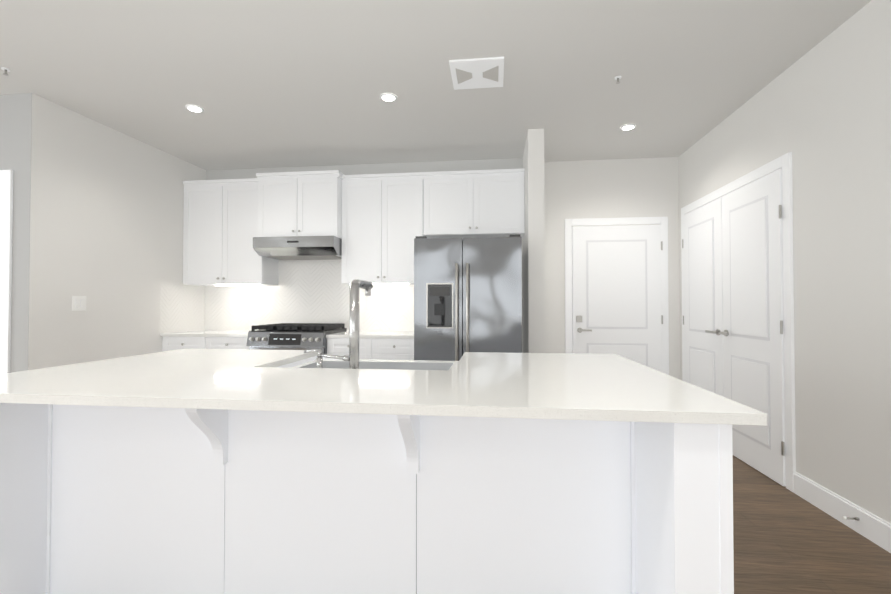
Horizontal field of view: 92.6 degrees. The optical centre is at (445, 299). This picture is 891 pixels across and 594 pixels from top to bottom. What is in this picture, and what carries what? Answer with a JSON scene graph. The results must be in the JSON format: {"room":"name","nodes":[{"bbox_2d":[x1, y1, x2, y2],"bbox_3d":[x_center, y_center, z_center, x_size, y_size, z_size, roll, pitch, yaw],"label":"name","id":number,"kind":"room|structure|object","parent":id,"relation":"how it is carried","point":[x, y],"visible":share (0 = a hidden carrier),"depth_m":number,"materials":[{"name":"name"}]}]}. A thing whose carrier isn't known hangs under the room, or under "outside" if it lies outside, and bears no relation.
{"room":"kitchen","nodes":[
{"label":"kitchen","id":0,"kind":"room"},
{"bbox_2d":[0,93,31,372],"bbox_3d":[-4.463,-0.134,3.348,2.880,2.767,0.152,0,-1,7],"label":"wall","id":1,"kind":"structure","parent":0,"point":[15,129],"depth_m":3.12,"materials":[{"name":"grey paint"}]},
{"bbox_2d":[28,93,205,369],"bbox_3d":[-2.966,-0.123,4.088,0.226,2.767,1.960,0,-1,7],"label":"wall","id":2,"kind":"structure","parent":0,"point":[106,218],"depth_m":3.62,"materials":[{"name":"white paint"}]},
{"bbox_2d":[72,296,85,310],"bbox_3d":[-2.978,0.029,3.463,0.010,0.118,0.118,0,-1,7],"label":"light switch","id":3,"kind":"object","parent":2,"relation":"attached to","point":[78,303],"visible":1,"depth_m":3.46,"materials":[{"name":"white plastic"}]},
{"bbox_2d":[206,158,522,352],"bbox_3d":[-1.015,-0.113,4.774,3.705,2.767,0.152,0,-1,7],"label":"wall","id":4,"kind":"structure","parent":0,"point":[466,165],"depth_m":4.66,"materials":[{"name":"white paint"}]},
{"bbox_2d":[183,180,278,285],"bbox_3d":[-2.347,-0.701,4.683,0.902,1.080,0.348,0,-1,7],"label":"upper cabinet","id":5,"kind":"object","parent":4,"relation":"attached to","point":[219,215],"depth_m":4.52,"materials":[{"name":"white wood"}]},
{"bbox_2d":[160,259,413,332],"bbox_3d":[-1.521,-0.148,4.437,2.624,0.973,0.634,0,-1,7],"label":"tile backsplash","id":6,"kind":"structure","parent":4,"relation":"attached to","point":[310,291],"depth_m":4.74,"materials":[{"name":"white tile"}]},
{"bbox_2d":[255,172,342,239],"bbox_3d":[-1.479,-0.946,4.537,0.850,0.635,0.448,0,-1,7],"label":"upper cabinet","id":7,"kind":"object","parent":4,"relation":"attached to","point":[287,204],"depth_m":4.32,"materials":[{"name":"white wood"}]},
{"bbox_2d":[253,236,341,259],"bbox_3d":[-1.484,-0.533,4.484,0.842,0.181,0.538,0,-1,7],"label":"range hood","id":8,"kind":"object","parent":7,"relation":"attached to","point":[306,248],"visible":0.9,"depth_m":4.25,"materials":[{"name":"silver metal"}]},
{"bbox_2d":[341,172,430,284],"bbox_3d":[-0.596,-0.704,4.482,0.910,1.080,0.348,0,-1,7],"label":"upper cabinet","id":9,"kind":"object","parent":4,"relation":"attached to","point":[376,223],"depth_m":4.31,"materials":[{"name":"white wood"}]},
{"bbox_2d":[431,168,524,238],"bbox_3d":[0.296,-0.946,4.383,1.001,0.600,0.348,0,-1,7],"label":"upper cabinet","id":10,"kind":"object","parent":4,"relation":"attached to","point":[463,204],"depth_m":4.21,"materials":[{"name":"white wood"}]},
{"bbox_2d":[0,0,870,169],"bbox_3d":[-2.040,-1.609,0.591,8.330,0.100,9.040,0,-1,7],"label":"ceiling","id":11,"kind":"structure","parent":0,"point":[280,83],"depth_m":2.83,"materials":[{"name":"grey paint"}]},
{"bbox_2d":[1,67,9,75],"bbox_3d":[-2.906,-1.506,2.813,0.043,0.039,0.044,0,-1,7],"label":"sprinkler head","id":12,"kind":"object","parent":11,"relation":"attached to","point":[5,70],"visible":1,"depth_m":2.81,"materials":[{"name":"white metal"}]},
{"bbox_2d":[185,104,203,111],"bbox_3d":[-1.986,-1.513,3.372,0.128,0.008,0.128,0,-1,7],"label":"recessed light","id":13,"kind":"object","parent":11,"relation":"in","point":[194,108],"visible":0.98,"depth_m":3.36,"materials":[{"name":"white"}]},
{"bbox_2d":[380,93,396,101],"bbox_3d":[-0.427,-1.516,3.192,0.128,0.008,0.128,0,-1,7],"label":"recessed light","id":14,"kind":"object","parent":11,"relation":"in","point":[389,97],"visible":1,"depth_m":3.18,"materials":[{"name":"white"}]},
{"bbox_2d":[449,57,503,89],"bbox_3d":[0.215,-1.518,2.867,0.350,0.014,0.350,0,-1,7],"label":"ceiling vent","id":15,"kind":"object","parent":11,"relation":"in","point":[477,73],"visible":0.98,"depth_m":2.83,"materials":[{"name":"white metal"}]},
{"bbox_2d":[615,76,620,83],"bbox_3d":[1.182,-1.504,2.916,0.043,0.039,0.044,0,-1,7],"label":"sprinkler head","id":16,"kind":"object","parent":11,"relation":"attached to","point":[617,78],"visible":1,"depth_m":2.91,"materials":[{"name":"white metal"}]},
{"bbox_2d":[620,124,635,129],"bbox_3d":[1.597,-1.508,3.724,0.128,0.008,0.128,0,-1,7],"label":"recessed light","id":17,"kind":"object","parent":11,"relation":"in","point":[628,126],"visible":0.98,"depth_m":3.72,"materials":[{"name":"white"}]},
{"bbox_2d":[523,129,544,352],"bbox_3d":[0.861,-0.121,4.262,0.140,2.767,1.040,0,-1,7],"label":"wall pier","id":18,"kind":"object","parent":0,"point":[533,281],"visible":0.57,"depth_m":3.75,"materials":[{"name":"white paint"}]},
{"bbox_2d":[544,157,679,378],"bbox_3d":[1.719,-0.116,4.611,1.485,2.767,0.150,0,-1,7],"label":"wall","id":19,"kind":"structure","parent":0,"point":[625,188],"depth_m":4.55,"materials":[{"name":"white paint"}]},
{"bbox_2d":[565,217,668,374],"bbox_3d":[1.808,0.198,4.510,1.051,2.137,0.020,0,-1,7],"label":"door frame","id":20,"kind":"structure","parent":19,"relation":"attached to","point":[663,221],"depth_m":4.51,"materials":[{"name":"white wood"}]},
{"bbox_2d":[572,225,662,371],"bbox_3d":[1.810,0.237,4.473,0.913,2.042,0.091,0,-1,7],"label":"entry door","id":21,"kind":"structure","parent":19,"relation":"in","point":[616,293],"depth_m":4.48,"materials":[{"name":"white wood"}]},
{"bbox_2d":[679,0,890,523],"bbox_3d":[2.023,-0.182,0.102,0.150,2.767,9.040,0,-1,7],"label":"wall","id":22,"kind":"structure","parent":0,"point":[821,111],"depth_m":2.41,"materials":[{"name":"white paint"}]},
{"bbox_2d":[682,169,785,485],"bbox_3d":[2.302,0.191,3.556,0.086,2.107,1.488,0,-1,7],"label":"closet doors","id":23,"kind":"structure","parent":22,"relation":"in","point":[733,316],"depth_m":3.26,"materials":[{"name":"white wood"}]},
{"bbox_2d":[681,152,795,492],"bbox_3d":[2.335,0.151,3.552,0.020,2.202,1.615,0,-1,7],"label":"door frame","id":24,"kind":"structure","parent":22,"relation":"attached to","point":[784,162],"depth_m":2.79,"materials":[{"name":"white wood"}]},
{"bbox_2d":[793,472,890,552],"bbox_3d":[1.834,1.120,-0.832,0.016,0.135,7.180,0,-1,7],"label":"baseboard","id":25,"kind":"structure","parent":22,"relation":"attached to","point":[873,528],"depth_m":2.32,"materials":[{"name":"white wood"}]},
{"bbox_2d":[842,516,859,520],"bbox_3d":[2.144,1.158,2.253,0.074,0.017,0.018,0,-1,7],"label":"door stop","id":26,"kind":"object","parent":25,"relation":"attached to","point":[846,518],"visible":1,"depth_m":2.25,"materials":[{"name":"silver metal"}]},
{"bbox_2d":[733,455,890,593],"bbox_3d":[-2.040,1.258,0.548,8.330,0.100,9.040,0,-1,7],"label":"floor","id":27,"kind":"structure","parent":0,"point":[786,540],"depth_m":2.11,"materials":[{"name":"brown wood"}]},
{"bbox_2d":[160,330,250,351],"bbox_3d":[-2.348,0.804,4.507,0.956,0.925,0.653,0,-1,7],"label":"base cabinet","id":28,"kind":"object","parent":27,"relation":"on","point":[217,339],"visible":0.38,"depth_m":4.23,"materials":[{"name":"white wood"}]},
{"bbox_2d":[246,323,346,356],"bbox_3d":[-1.495,0.759,4.371,0.760,1.010,0.728,0,-1,7],"label":"range","id":29,"kind":"object","parent":27,"relation":"on","point":[295,336],"visible":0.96,"depth_m":4.08,"materials":[{"name":"silver metal"}]},
{"bbox_2d":[0,405,733,593],"bbox_3d":[-0.434,0.781,1.917,2.550,0.894,1.348,0,-1,7],"label":"kitchen island","id":30,"kind":"object","parent":27,"relation":"on","point":[217,471],"depth_m":1.56,"materials":[{"name":"white wood"}]},
{"bbox_2d":[0,349,766,425],"bbox_3d":[-0.430,0.319,1.915,2.670,0.030,1.365,0,-1,7],"label":"island countertop","id":31,"kind":"structure","parent":30,"relation":"on","point":[498,386],"depth_m":1.45,"materials":[{"name":"white stone"}]},
{"bbox_2d":[304,349,322,367],"bbox_3d":[-0.615,0.294,1.989,0.096,0.126,0.040,0,-1,7],"label":"soap dispenser","id":32,"kind":"object","parent":31,"relation":"on","point":[319,363],"visible":0.54,"depth_m":1.98,"materials":[{"name":"silver metal"}]},
{"bbox_2d":[320,279,372,368],"bbox_3d":[-0.475,0.131,2.075,0.192,0.454,0.261,0,-1,7],"label":"faucet","id":33,"kind":"object","parent":31,"relation":"on","point":[352,358],"visible":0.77,"depth_m":1.95,"materials":[{"name":"silver metal"}]},
{"bbox_2d":[326,331,413,359],"bbox_3d":[-0.665,0.801,4.313,0.894,0.925,0.653,0,-1,7],"label":"base cabinet","id":34,"kind":"object","parent":27,"relation":"on","point":[386,345],"visible":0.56,"depth_m":4.02,"materials":[{"name":"white wood"}]},
{"bbox_2d":[414,234,521,360],"bbox_3d":[0.232,0.357,4.033,0.920,1.805,0.963,0,-1,7],"label":"refrigerator","id":35,"kind":"object","parent":27,"relation":"on","point":[468,294],"visible":0.67,"depth_m":3.62,"materials":[{"name":"grey metal"}]}
]}

